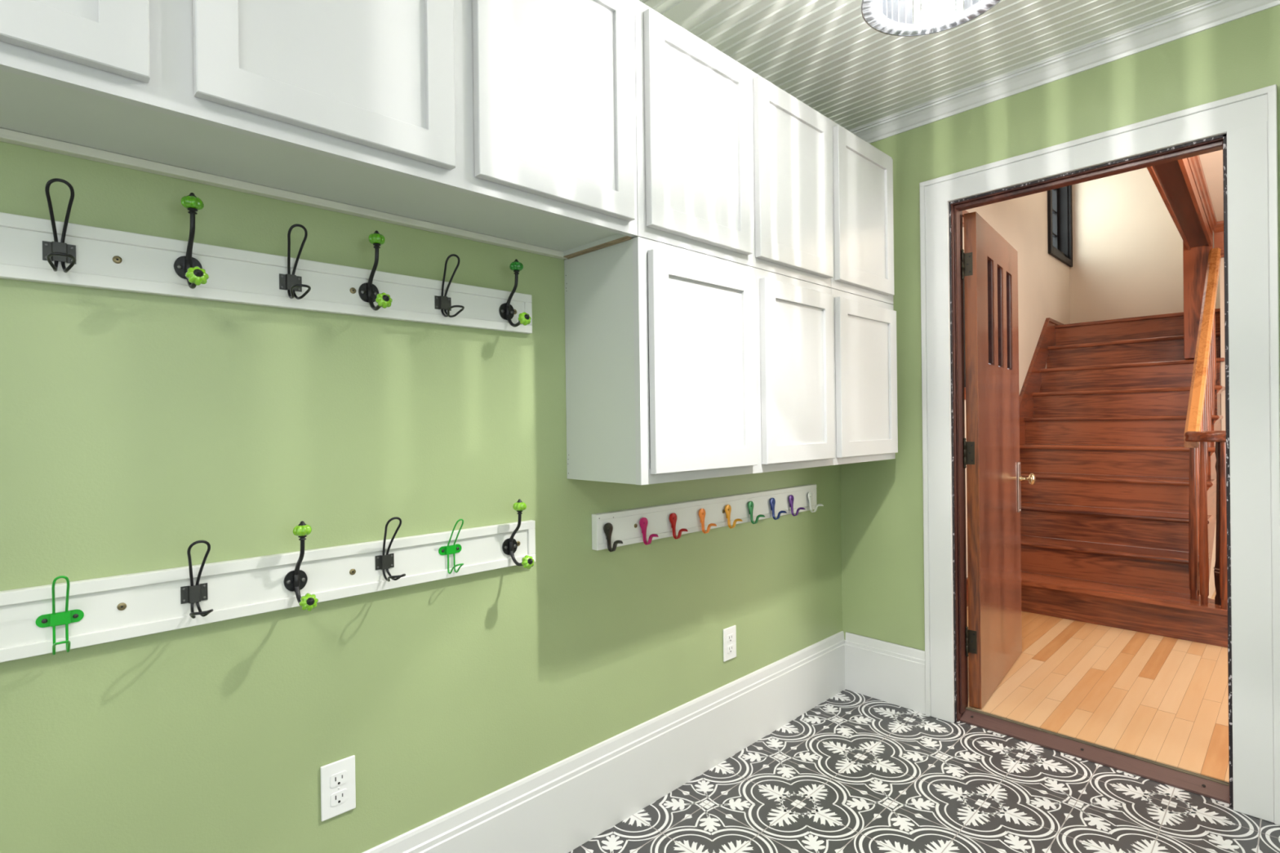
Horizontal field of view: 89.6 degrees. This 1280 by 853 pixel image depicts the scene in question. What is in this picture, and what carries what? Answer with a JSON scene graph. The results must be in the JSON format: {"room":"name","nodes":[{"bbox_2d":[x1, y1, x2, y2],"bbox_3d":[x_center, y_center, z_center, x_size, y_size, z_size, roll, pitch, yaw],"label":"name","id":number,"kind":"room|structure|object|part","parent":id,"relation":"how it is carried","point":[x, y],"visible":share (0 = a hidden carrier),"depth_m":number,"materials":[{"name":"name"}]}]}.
{"room":"mudroom","nodes":[
{"label":"mudroom","id":0,"kind":"room"},
{"bbox_2d":[0,141,842,852],"bbox_3d":[-0.681,-0.093,1.418,4.335,2.660,0.120,-1,0,-44],"label":"wall","id":1,"kind":"structure","parent":0,"point":[136,429],"depth_m":1.34,"materials":[{"name":"green paint"}]},
{"bbox_2d":[0,212,532,333],"bbox_3d":[-0.764,-0.288,1.244,1.318,0.101,0.018,-1,0,-44],"label":"board","id":2,"kind":"object","parent":1,"relation":"attached to","point":[106,259],"visible":0.97,"depth_m":1.22,"materials":[{"name":"white paint"}]},
{"bbox_2d":[42,177,75,272],"bbox_3d":[-0.923,-0.319,1.027,0.041,0.141,0.085,-1,0,-44],"label":"coat hook","id":3,"kind":"object","parent":2,"relation":"attached to","point":[55,251],"visible":1,"depth_m":1.04,"materials":[{"name":"grey metal"}]},
{"bbox_3d":[-0.950,-0.285,1.054,0.041,0.031,0.008,-1,0,-44],"label":"plate","id":4,"kind":"part","parent":3,"relation":"part of","materials":[{"name":"grey metal"}]},
{"bbox_2d":[173,192,208,288],"bbox_3d":[-0.793,-0.330,1.143,0.043,0.170,0.102,-1,0,-44],"label":"coat hook","id":5,"kind":"object","parent":2,"relation":"attached to","point":[188,268],"visible":1,"depth_m":1.14,"materials":[{"name":"black metal"}]},
{"bbox_3d":[-0.805,-0.312,1.156,0.012,0.133,0.068,-1,0,-44],"label":"arm","id":6,"kind":"part","parent":5,"relation":"part of","materials":[{"name":"black metal"}]},
{"bbox_3d":[-0.794,-0.397,1.143,0.032,0.021,0.032,-1,0,24],"label":"knob","id":7,"kind":"part","parent":5,"relation":"part of","materials":[{"name":"green glass"}]},
{"bbox_3d":[-0.769,-0.262,1.120,0.034,0.034,0.025,-1,0,-44],"label":"knob","id":8,"kind":"part","parent":5,"relation":"part of","materials":[{"name":"green ceramic"}]},
{"bbox_2d":[279,223,311,299],"bbox_3d":[-0.674,-0.323,1.267,0.041,0.141,0.085,-1,0,-44],"label":"coat hook","id":9,"kind":"object","parent":2,"relation":"attached to","point":[292,282],"visible":1,"depth_m":1.28,"materials":[{"name":"grey metal"}]},
{"bbox_3d":[-0.701,-0.289,1.295,0.041,0.031,0.008,-1,0,-44],"label":"plate","id":10,"kind":"part","parent":9,"relation":"part of","materials":[{"name":"grey metal"}]},
{"bbox_2d":[358,230,392,310],"bbox_3d":[-0.558,-0.331,1.370,0.043,0.170,0.102,-1,0,-44],"label":"coat hook","id":11,"kind":"object","parent":2,"relation":"attached to","point":[368,292],"visible":1,"depth_m":1.37,"materials":[{"name":"black metal"}]},
{"bbox_3d":[-0.570,-0.314,1.382,0.012,0.133,0.068,-1,0,-44],"label":"arm","id":12,"kind":"part","parent":11,"relation":"part of","materials":[{"name":"black metal"}]},
{"bbox_3d":[-0.559,-0.399,1.370,0.032,0.021,0.032,-1,0,-21],"label":"knob","id":13,"kind":"part","parent":11,"relation":"part of","materials":[{"name":"green glass"}]},
{"bbox_3d":[-0.534,-0.263,1.346,0.034,0.034,0.025,-1,0,-44],"label":"knob","id":14,"kind":"part","parent":11,"relation":"part of","materials":[{"name":"green ceramic"}]},
{"bbox_2d":[434,253,464,317],"bbox_3d":[-0.438,-0.326,1.496,0.041,0.141,0.085,-1,0,-44],"label":"coat hook","id":15,"kind":"object","parent":2,"relation":"attached to","point":[441,302],"visible":1,"depth_m":1.51,"materials":[{"name":"grey metal"}]},
{"bbox_3d":[-0.464,-0.292,1.523,0.041,0.031,0.008,-1,0,-44],"label":"plate","id":16,"kind":"part","parent":15,"relation":"part of","materials":[{"name":"grey metal"}]},
{"bbox_2d":[498,258,531,327],"bbox_3d":[-0.308,-0.333,1.612,0.043,0.170,0.102,-1,0,-44],"label":"coat hook","id":17,"kind":"object","parent":2,"relation":"attached to","point":[506,311],"visible":1,"depth_m":1.61,"materials":[{"name":"black metal"}]},
{"bbox_3d":[-0.320,-0.316,1.624,0.012,0.133,0.068,-1,0,-44],"label":"arm","id":18,"kind":"part","parent":17,"relation":"part of","materials":[{"name":"black metal"}]},
{"bbox_3d":[-0.309,-0.401,1.611,0.032,0.021,0.032,-1,0,24],"label":"knob","id":19,"kind":"part","parent":17,"relation":"part of","materials":[{"name":"green glass"}]},
{"bbox_3d":[-0.284,-0.265,1.588,0.034,0.034,0.025,-1,0,-44],"label":"knob","id":20,"kind":"part","parent":17,"relation":"part of","materials":[{"name":"green ceramic"}]},
{"bbox_2d":[0,520,535,662],"bbox_3d":[-0.756,0.310,1.246,1.320,0.108,0.018,-1,0,-44],"label":"board","id":21,"kind":"object","parent":1,"relation":"attached to","point":[128,606],"visible":0.98,"depth_m":1.22,"materials":[{"name":"white paint"}]},
{"bbox_2d":[35,575,84,655],"bbox_3d":[-0.930,0.302,1.035,0.059,0.133,0.056,-1,0,-44],"label":"coat hook","id":22,"kind":"object","parent":21,"relation":"attached to","point":[53,620],"visible":1,"depth_m":1.04,"materials":[{"name":"green metal"}]},
{"bbox_3d":[-0.947,0.314,1.053,0.059,0.021,0.007,-1,0,-44],"label":"plate","id":23,"kind":"part","parent":22,"relation":"part of","materials":[{"name":"green metal"}]},
{"bbox_2d":[180,540,213,618],"bbox_3d":[-0.788,0.272,1.151,0.041,0.141,0.085,-1,0,-44],"label":"coat hook","id":24,"kind":"object","parent":21,"relation":"attached to","point":[193,593],"visible":1,"depth_m":1.17,"materials":[{"name":"grey metal"}]},
{"bbox_3d":[-0.815,0.306,1.179,0.041,0.031,0.008,-1,0,-44],"label":"plate","id":25,"kind":"part","parent":24,"relation":"part of","materials":[{"name":"grey metal"}]},
{"bbox_2d":[283,520,318,611],"bbox_3d":[-0.662,0.270,1.265,0.043,0.170,0.102,-1,0,-44],"label":"coat hook","id":26,"kind":"object","parent":21,"relation":"attached to","point":[295,580],"visible":1,"depth_m":1.27,"materials":[{"name":"black metal"}]},
{"bbox_3d":[-0.673,0.288,1.277,0.012,0.133,0.068,-1,0,-44],"label":"arm","id":27,"kind":"part","parent":26,"relation":"part of","materials":[{"name":"black metal"}]},
{"bbox_3d":[-0.662,0.203,1.265,0.032,0.021,0.032,-1,0,24],"label":"knob","id":28,"kind":"part","parent":26,"relation":"part of","materials":[{"name":"green ceramic"}]},
{"bbox_3d":[-0.638,0.338,1.241,0.034,0.034,0.025,-1,0,-44],"label":"knob","id":29,"kind":"part","parent":26,"relation":"part of","materials":[{"name":"green ceramic"}]},
{"bbox_2d":[375,516,405,582],"bbox_3d":[-0.536,0.265,1.395,0.041,0.141,0.085,-1,0,-44],"label":"coat hook","id":30,"kind":"object","parent":21,"relation":"attached to","point":[383,562],"visible":1,"depth_m":1.42,"materials":[{"name":"grey metal"}]},
{"bbox_3d":[-0.562,0.299,1.423,0.041,0.031,0.008,-1,0,-44],"label":"plate","id":31,"kind":"part","parent":30,"relation":"part of","materials":[{"name":"grey metal"}]},
{"bbox_2d":[438,519,463,573],"bbox_3d":[-0.433,0.281,1.515,0.059,0.133,0.056,-1,0,-44],"label":"coat hook","id":32,"kind":"object","parent":21,"relation":"attached to","point":[454,548],"visible":1,"depth_m":1.52,"materials":[{"name":"green metal"}]},
{"bbox_3d":[-0.450,0.293,1.533,0.059,0.021,0.007,-1,0,-44],"label":"plate","id":33,"kind":"part","parent":32,"relation":"part of","materials":[{"name":"green metal"}]},
{"bbox_2d":[502,498,534,568],"bbox_3d":[-0.300,0.267,1.614,0.043,0.170,0.102,-1,0,-44],"label":"coat hook","id":34,"kind":"object","parent":21,"relation":"attached to","point":[509,546],"visible":1,"depth_m":1.61,"materials":[{"name":"black metal"}]},
{"bbox_3d":[-0.312,0.284,1.626,0.012,0.133,0.068,-1,0,-44],"label":"arm","id":35,"kind":"part","parent":34,"relation":"part of","materials":[{"name":"black metal"}]},
{"bbox_3d":[-0.301,0.200,1.613,0.032,0.021,0.032,-1,0,24],"label":"knob","id":36,"kind":"part","parent":34,"relation":"part of","materials":[{"name":"green ceramic"}]},
{"bbox_3d":[-0.277,0.335,1.590,0.034,0.034,0.025,-1,0,-44],"label":"knob","id":37,"kind":"part","parent":34,"relation":"part of","materials":[{"name":"green ceramic"}]},
{"bbox_2d":[0,0,637,259],"bbox_3d":[-0.606,-0.746,1.191,1.392,0.585,0.318,-1,0,-44],"label":"upper cabinet","id":38,"kind":"object","parent":1,"relation":"attached to","point":[511,124],"visible":1,"depth_m":1.15,"materials":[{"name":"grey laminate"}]},
{"bbox_3d":[-0.838,-0.747,0.760,0.410,0.530,0.020,-1,0,-44],"label":"door","id":39,"kind":"part","parent":38,"relation":"part of","materials":[{"name":"white paint"}]},
{"bbox_3d":[-0.706,-0.463,1.299,1.390,0.015,0.021,-1,0,-44],"label":"hanging rail","id":40,"kind":"part","parent":38,"relation":"part of","materials":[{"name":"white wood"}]},
{"bbox_3d":[-0.505,-0.752,1.081,0.409,0.530,0.020,-1,0,-44],"label":"door","id":41,"kind":"part","parent":38,"relation":"part of","materials":[{"name":"white paint"}]},
{"bbox_3d":[-0.171,-0.757,1.403,0.417,0.530,0.020,-1,0,-44],"label":"door","id":42,"kind":"part","parent":38,"relation":"part of","materials":[{"name":"white paint"}]},
{"bbox_2d":[320,755,355,822],"bbox_3d":[-0.638,0.764,1.363,0.070,0.114,0.007,-1,0,-44],"label":"wall outlet","id":43,"kind":"object","parent":1,"relation":"attached to","point":[338,787],"visible":1,"depth_m":1.36,"materials":[{"name":"white plastic"}]},
{"bbox_2d":[330,770,346,787],"bbox_3d":[-0.636,0.745,1.362,0.034,0.026,0.003,-1,0,-44],"label":"socket","id":44,"kind":"object","parent":43,"relation":"attached to","point":[338,778],"depth_m":1.36,"materials":[{"name":"white plastic"}]},
{"bbox_2d":[330,789,347,806],"bbox_3d":[-0.636,0.784,1.362,0.034,0.026,0.003,-1,0,-44],"label":"socket","id":45,"kind":"object","parent":43,"relation":"attached to","point":[339,797],"depth_m":1.36,"materials":[{"name":"white plastic"}]},
{"bbox_2d":[362,631,844,852],"bbox_3d":[-0.596,1.051,1.395,4.160,0.250,0.017,-1,0,-44],"label":"baseboard","id":46,"kind":"structure","parent":1,"relation":"attached to","point":[559,807],"depth_m":1.94,"materials":[{"name":"white paint"}]},
{"bbox_2d":[564,0,833,288],"bbox_3d":[0.227,-0.762,1.995,0.920,0.580,0.318,-1,0,-44],"label":"upper cabinet","id":47,"kind":"object","parent":1,"relation":"attached to","point":[733,166],"visible":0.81,"depth_m":1.80,"materials":[{"name":"grey laminate"}]},
{"bbox_3d":[0.168,-0.763,1.731,0.414,0.530,0.020,-1,0,-44],"label":"door","id":48,"kind":"part","parent":47,"relation":"part of","materials":[{"name":"white paint"}]},
{"bbox_3d":[0.496,-0.768,2.047,0.418,0.530,0.020,-1,0,-44],"label":"door","id":49,"kind":"part","parent":47,"relation":"part of","materials":[{"name":"white paint"}]},
{"bbox_2d":[564,236,835,484],"bbox_3d":[0.234,-0.165,1.997,0.921,0.609,0.318,-1,0,-44],"label":"upper cabinet","id":50,"kind":"object","parent":1,"relation":"attached to","point":[682,364],"visible":1,"depth_m":1.74,"materials":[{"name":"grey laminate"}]},
{"bbox_3d":[0.181,-0.162,1.738,0.420,0.554,0.020,-1,0,-44],"label":"door","id":51,"kind":"part","parent":50,"relation":"part of","materials":[{"name":"white paint"}]},
{"bbox_3d":[0.510,-0.167,2.055,0.395,0.554,0.020,-1,0,-44],"label":"door","id":52,"kind":"part","parent":50,"relation":"part of","materials":[{"name":"white paint"}]},
{"bbox_2d":[591,484,816,550],"bbox_3d":[0.295,0.296,2.255,1.183,0.102,0.026,-1,0,-44],"label":"board","id":53,"kind":"object","parent":1,"relation":"attached to","point":[627,528],"visible":0.98,"depth_m":2.12,"materials":[{"name":"white paint"}]},
{"bbox_2d":[603,523,622,551],"bbox_3d":[-0.072,0.319,1.839,0.036,0.082,0.068,-1,0,-44],"label":"coat hook","id":54,"kind":"object","parent":53,"relation":"attached to","point":[608,527],"visible":1,"depth_m":1.85,"materials":[{"name":"grey metal"}]},
{"bbox_2d":[639,517,658,545],"bbox_3d":[0.031,0.317,1.938,0.036,0.082,0.068,-1,0,-44],"label":"coat hook","id":55,"kind":"object","parent":53,"relation":"attached to","point":[643,522],"visible":1,"depth_m":1.95,"materials":[{"name":"pink metal"}]},
{"bbox_2d":[669,512,688,539],"bbox_3d":[0.125,0.315,2.029,0.036,0.082,0.068,-1,0,-44],"label":"coat hook","id":56,"kind":"object","parent":53,"relation":"attached to","point":[673,517],"visible":1,"depth_m":2.04,"materials":[{"name":"red metal"}]},
{"bbox_2d":[698,508,716,533],"bbox_3d":[0.227,0.314,2.127,0.036,0.082,0.068,-1,0,-44],"label":"coat hook","id":57,"kind":"object","parent":53,"relation":"attached to","point":[702,512],"visible":1,"depth_m":2.14,"materials":[{"name":"orange metal"}]},
{"bbox_2d":[724,504,742,528],"bbox_3d":[0.326,0.312,2.223,0.036,0.082,0.068,-1,0,-44],"label":"coat hook","id":58,"kind":"object","parent":53,"relation":"attached to","point":[727,508],"visible":1,"depth_m":2.23,"materials":[{"name":"orange"}]},
{"bbox_2d":[747,501,764,524],"bbox_3d":[0.421,0.311,2.314,0.036,0.082,0.068,-1,0,-44],"label":"coat hook","id":59,"kind":"object","parent":53,"relation":"attached to","point":[750,505],"visible":1,"depth_m":2.33,"materials":[{"name":"green metal"}]},
{"bbox_2d":[769,497,786,519],"bbox_3d":[0.519,0.309,2.409,0.036,0.082,0.068,-1,0,-44],"label":"coat hook","id":60,"kind":"object","parent":53,"relation":"attached to","point":[772,501],"visible":1,"depth_m":2.42,"materials":[{"name":"blue metal"}]},
{"bbox_2d":[788,494,804,515],"bbox_3d":[0.611,0.308,2.498,0.036,0.082,0.068,-1,0,-44],"label":"coat hook","id":61,"kind":"object","parent":53,"relation":"attached to","point":[791,498],"visible":1,"depth_m":2.51,"materials":[{"name":"purple metal"}]},
{"bbox_2d":[807,492,823,512],"bbox_3d":[0.708,0.306,2.591,0.036,0.082,0.068,-1,0,-44],"label":"coat hook","id":62,"kind":"object","parent":53,"relation":"attached to","point":[809,495],"visible":1,"depth_m":2.60,"materials":[{"name":"white metal"}]},
{"bbox_2d":[723,625,736,662],"bbox_3d":[0.319,0.769,2.287,0.070,0.114,0.007,-1,0,-44],"label":"wall outlet","id":63,"kind":"object","parent":1,"relation":"attached to","point":[729,633],"visible":1,"depth_m":2.28,"materials":[{"name":"white plastic"}]},
{"bbox_2d":[727,644,733,653],"bbox_3d":[0.321,0.789,2.286,0.034,0.026,0.003,-1,0,-44],"label":"socket","id":64,"kind":"object","parent":63,"relation":"attached to","point":[730,646],"depth_m":2.29,"materials":[{"name":"white plastic"}]},
{"bbox_2d":[727,633,733,642],"bbox_3d":[0.320,0.750,2.285,0.034,0.026,0.003,-1,0,-44],"label":"socket","id":65,"kind":"object","parent":63,"relation":"attached to","point":[730,636],"depth_m":2.29,"materials":[{"name":"white plastic"}]},
{"bbox_2d":[829,119,894,304],"bbox_3d":[0.731,-0.770,2.482,0.479,0.580,0.318,-1,0,-44],"label":"upper cabinet","id":66,"kind":"object","parent":1,"relation":"attached to","point":[862,174],"visible":0.53,"depth_m":2.34,"materials":[{"name":"grey laminate"}]},
{"bbox_2d":[831,288,897,465],"bbox_3d":[0.739,-0.173,2.484,0.479,0.609,0.318,-1,0,-44],"label":"upper cabinet","id":67,"kind":"object","parent":1,"relation":"attached to","point":[865,350],"visible":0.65,"depth_m":2.35,"materials":[{"name":"grey laminate"}]},
{"bbox_2d":[639,0,1208,130],"bbox_3d":[0.183,-1.264,0.498,4.333,0.064,2.620,-1,0,-44],"label":"ceiling","id":68,"kind":"structure","parent":0,"point":[824,54],"depth_m":2.10,"materials":[{"name":"paint"}]},
{"bbox_2d":[861,0,1001,36],"bbox_3d":[0.586,-1.048,1.274,0.286,0.382,0.286,-1,0,-44],"label":"ceiling lamp","id":69,"kind":"object","parent":68,"relation":"hanging from","point":[891,17],"visible":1,"depth_m":1.38,"materials":[{"name":"white glass"}]},
{"bbox_3d":[0.469,-0.859,1.309,0.032,0.004,0.024,-1,0,16],"label":"crystal plate","id":70,"kind":"part","parent":69,"relation":"part of","materials":[{"name":"clear glass"}]},
{"bbox_3d":[0.477,-0.860,1.329,0.032,0.004,0.024,-1,0,26],"label":"crystal plate","id":71,"kind":"part","parent":69,"relation":"part of","materials":[{"name":"clear glass"}]},
{"bbox_3d":[0.488,-0.860,1.348,0.032,0.004,0.024,-1,0,36],"label":"crystal plate","id":72,"kind":"part","parent":69,"relation":"part of","materials":[{"name":"clear glass"}]},
{"bbox_3d":[0.502,-0.860,1.364,0.024,0.004,0.032,-1,0,-44],"label":"crystal plate","id":73,"kind":"part","parent":69,"relation":"part of","materials":[{"name":"clear glass"}]},
{"bbox_3d":[0.519,-0.860,1.378,0.024,0.004,0.032,-1,0,-34],"label":"crystal plate","id":74,"kind":"part","parent":69,"relation":"part of","materials":[{"name":"clear glass"}]},
{"bbox_3d":[0.538,-0.861,1.388,0.024,0.004,0.032,-1,0,-24],"label":"crystal plate","id":75,"kind":"part","parent":69,"relation":"part of","materials":[{"name":"clear glass"}]},
{"bbox_3d":[0.558,-0.861,1.395,0.024,0.004,0.032,-1,0,-14],"label":"crystal plate","id":76,"kind":"part","parent":69,"relation":"part of","materials":[{"name":"clear glass"}]},
{"bbox_3d":[0.580,-0.861,1.399,0.024,0.004,0.032,-1,0,-4],"label":"crystal plate","id":77,"kind":"part","parent":69,"relation":"part of","materials":[{"name":"clear glass"}]},
{"bbox_3d":[0.601,-0.861,1.398,0.024,0.004,0.032,-1,0,6],"label":"crystal plate","id":78,"kind":"part","parent":69,"relation":"part of","materials":[{"name":"clear glass"}]},
{"bbox_3d":[0.622,-0.862,1.394,0.024,0.004,0.032,-1,0,16],"label":"crystal plate","id":79,"kind":"part","parent":69,"relation":"part of","materials":[{"name":"clear glass"}]},
{"bbox_3d":[0.642,-0.862,1.386,0.024,0.004,0.032,-1,0,26],"label":"crystal plate","id":80,"kind":"part","parent":69,"relation":"part of","materials":[{"name":"clear glass"}]},
{"bbox_3d":[0.661,-0.862,1.375,0.024,0.004,0.032,-1,0,36],"label":"crystal plate","id":81,"kind":"part","parent":69,"relation":"part of","materials":[{"name":"clear glass"}]},
{"bbox_3d":[0.677,-0.862,1.361,0.032,0.004,0.024,-1,0,-44],"label":"crystal plate","id":82,"kind":"part","parent":69,"relation":"part of","materials":[{"name":"clear glass"}]},
{"bbox_3d":[0.691,-0.862,1.344,0.032,0.004,0.024,-1,0,-34],"label":"crystal plate","id":83,"kind":"part","parent":69,"relation":"part of","materials":[{"name":"clear glass"}]},
{"bbox_3d":[0.701,-0.862,1.325,0.032,0.004,0.024,-1,0,-24],"label":"crystal plate","id":84,"kind":"part","parent":69,"relation":"part of","materials":[{"name":"clear glass"}]},
{"bbox_3d":[0.708,-0.862,1.305,0.032,0.004,0.024,-1,0,-14],"label":"crystal plate","id":85,"kind":"part","parent":69,"relation":"part of","materials":[{"name":"clear glass"}]},
{"bbox_2d":[568,688,1279,852],"bbox_3d":[0.219,1.198,0.510,4.298,0.061,2.620,-1,0,-44],"label":"floor","id":86,"kind":"structure","parent":0,"point":[855,772],"depth_m":1.97,"materials":[{"name":"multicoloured tile"}]},
{"bbox_2d":[960,706,1229,804],"bbox_3d":[1.542,1.129,2.258,0.076,0.032,0.776,-1,0,-44],"label":"threshold","id":87,"kind":"object","parent":86,"relation":"on","point":[1206,786],"visible":0.89,"depth_m":2.20,"materials":[{"name":"brown wood"}]},
{"bbox_2d":[962,191,1070,577],"bbox_3d":[2.388,-0.817,4.444,4.190,4.010,0.120,-1,0,-44],"label":"wall","id":88,"kind":"structure","parent":0,"point":[1043,280],"depth_m":4.97,"materials":[{"name":"beige paint"}]},
{"bbox_2d":[963,280,965,386],"bbox_3d":[1.808,-0.580,3.788,0.660,0.684,0.014,-1,0,-44],"label":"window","id":89,"kind":"structure","parent":88,"relation":"in","point":[963,280],"depth_m":3.96,"materials":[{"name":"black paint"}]},
{"bbox_2d":[962,209,968,606],"bbox_3d":[1.521,-0.102,3.496,1.610,2.428,0.030,-1,0,-44],"label":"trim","id":90,"kind":"structure","parent":88,"relation":"attached to","point":[964,211],"depth_m":3.94,"materials":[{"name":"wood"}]},
{"bbox_2d":[1047,185,1072,266],"bbox_3d":[3.562,-1.908,5.571,0.704,0.969,0.144,-1,0,-44],"label":"window","id":91,"kind":"structure","parent":88,"relation":"in","point":[1060,213],"depth_m":5.75,"materials":[{"name":"black paint"}]},
{"bbox_3d":[3.537,-1.909,5.597,0.576,0.838,0.030,-1,0,-44],"label":"sash","id":92,"kind":"part","parent":91,"relation":"part of","materials":[{"name":"black paint"}]},
{"bbox_3d":[3.561,-1.506,5.579,0.576,0.060,0.124,-1,0,-44],"label":"sill","id":93,"kind":"part","parent":91,"relation":"part of","materials":[{"name":"black paint"}]},
{"bbox_2d":[840,4,1279,651],"bbox_3d":[1.782,-0.126,1.948,0.055,2.660,2.540,-1,0,-44],"label":"wall","id":94,"kind":"structure","parent":0,"point":[882,501],"depth_m":2.56,"materials":[{"name":"green paint"}]},
{"bbox_2d":[844,631,925,714],"bbox_3d":[1.025,1.026,2.704,0.014,0.250,0.352,-1,0,-44],"label":"baseboard","id":95,"kind":"structure","parent":94,"relation":"attached to","point":[893,673],"depth_m":2.69,"materials":[{"name":"white paint"}]},
{"bbox_2d":[960,211,1035,708],"bbox_3d":[1.593,0.130,2.827,0.114,1.956,0.820,-1,0,41],"label":"door","id":96,"kind":"structure","parent":94,"relation":"in","point":[988,263],"depth_m":2.70,"materials":[{"name":"brown wood"}]},
{"bbox_3d":[1.576,0.130,2.854,0.044,1.956,0.801,-1,0,40],"label":"panel","id":97,"kind":"part","parent":96,"relation":"part of","materials":[{"name":"brown wood"}]},
{"bbox_3d":[1.862,0.251,3.097,0.055,0.055,0.067,-1,0,-44],"label":"knob","id":98,"kind":"part","parent":96,"relation":"part of","materials":[{"name":"gold metal"}]},
{"bbox_2d":[848,0,1279,143],"bbox_3d":[1.684,-1.232,1.947,0.062,0.056,2.420,-1,0,-44],"label":"crown molding","id":99,"kind":"structure","parent":94,"relation":"attached to","point":[1209,14],"depth_m":2.18,"materials":[{"name":"white paint"}]},
{"bbox_2d":[919,84,1279,825],"bbox_3d":[1.520,0.087,2.244,0.134,2.117,1.009,-1,0,-44],"label":"door frame","id":100,"kind":"structure","parent":94,"relation":"attached to","point":[1249,121],"depth_m":1.93,"materials":[{"name":"white paint"}]},
{"bbox_2d":[966,572,1229,782],"bbox_3d":[3.030,1.139,3.127,3.240,0.090,2.840,-1,0,-44],"label":"floor","id":101,"kind":"structure","parent":0,"point":[1162,700],"depth_m":2.69,"materials":[{"name":"brown wood"}]},
{"bbox_2d":[1019,308,1227,647],"bbox_3d":[3.426,0.102,4.415,2.556,1.965,1.349,-1,0,-44],"label":"staircase","id":102,"kind":"structure","parent":101,"relation":"on","point":[1130,376],"depth_m":4.15,"materials":[{"name":"red wood"}]},
{"bbox_2d":[1182,231,1213,359],"bbox_3d":[3.837,-0.989,4.425,0.128,1.043,0.152,-1,0,-44],"label":"post","id":103,"kind":"object","parent":102,"relation":"on","point":[1195,260],"visible":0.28,"depth_m":4.40,"materials":[{"name":"red wood"}]},
{"bbox_2d":[1183,247,1227,608],"bbox_3d":[3.382,-0.146,3.727,1.507,2.081,0.244,-1,0,-44],"label":"stair railing","id":104,"kind":"object","parent":102,"relation":"on","point":[1198,435],"visible":0.82,"depth_m":3.37,"materials":[{"name":"brown wood"}]},
{"bbox_3d":[3.363,-0.541,3.840,1.368,1.290,0.060,-1,0,-44],"label":"handrail","id":105,"kind":"part","parent":104,"relation":"part of","materials":[{"name":"brown wood"}]},
{"bbox_3d":[2.948,0.487,3.266,0.064,0.830,0.064,-1,0,-44],"label":"newel post","id":106,"kind":"part","parent":104,"relation":"part of","materials":[{"name":"brown wood"}]},
{"bbox_3d":[3.815,0.324,4.290,2.153,1.511,0.016,-1,0,-44],"label":"under stair panel","id":107,"kind":"part","parent":102,"relation":"part of","materials":[{"name":"beige paint"}]},
{"bbox_2d":[1070,167,1220,551],"bbox_3d":[4.470,-0.876,5.231,0.100,3.950,1.640,-1,0,-44],"label":"wall","id":108,"kind":"structure","parent":0,"point":[1127,246],"depth_m":5.50,"materials":[{"name":"beige paint"}]},
{"bbox_2d":[1199,149,1223,221],"bbox_3d":[3.388,-1.419,2.715,3.240,0.120,1.715,-1,0,-44],"label":"ceiling","id":109,"kind":"structure","parent":0,"point":[1211,162],"depth_m":3.52,"materials":[{"name":"beige paint"}]},
{"bbox_2d":[1146,155,1217,249],"bbox_3d":[2.731,-1.341,3.264,0.151,0.302,3.060,-1,0,44],"label":"beam","id":110,"kind":"structure","parent":109,"relation":"attached to","point":[1181,184],"depth_m":3.48,"materials":[{"name":"brown wood"}]},
{"bbox_2d":[1219,257,1225,431],"bbox_3d":[4.845,-0.847,4.087,0.950,4.010,1.672,-1,0,-44],"label":"wall","id":111,"kind":"structure","parent":0,"point":[1221,266],"depth_m":4.35,"materials":[{"name":"beige paint"}]},
{"bbox_2d":[1213,220,1223,257],"bbox_3d":[4.427,-1.258,3.775,0.075,0.234,1.600,-1,0,-44],"label":"trim","id":112,"kind":"structure","parent":111,"relation":"attached to","point":[1219,228],"depth_m":4.33,"materials":[{"name":"red wood"}]}
]}

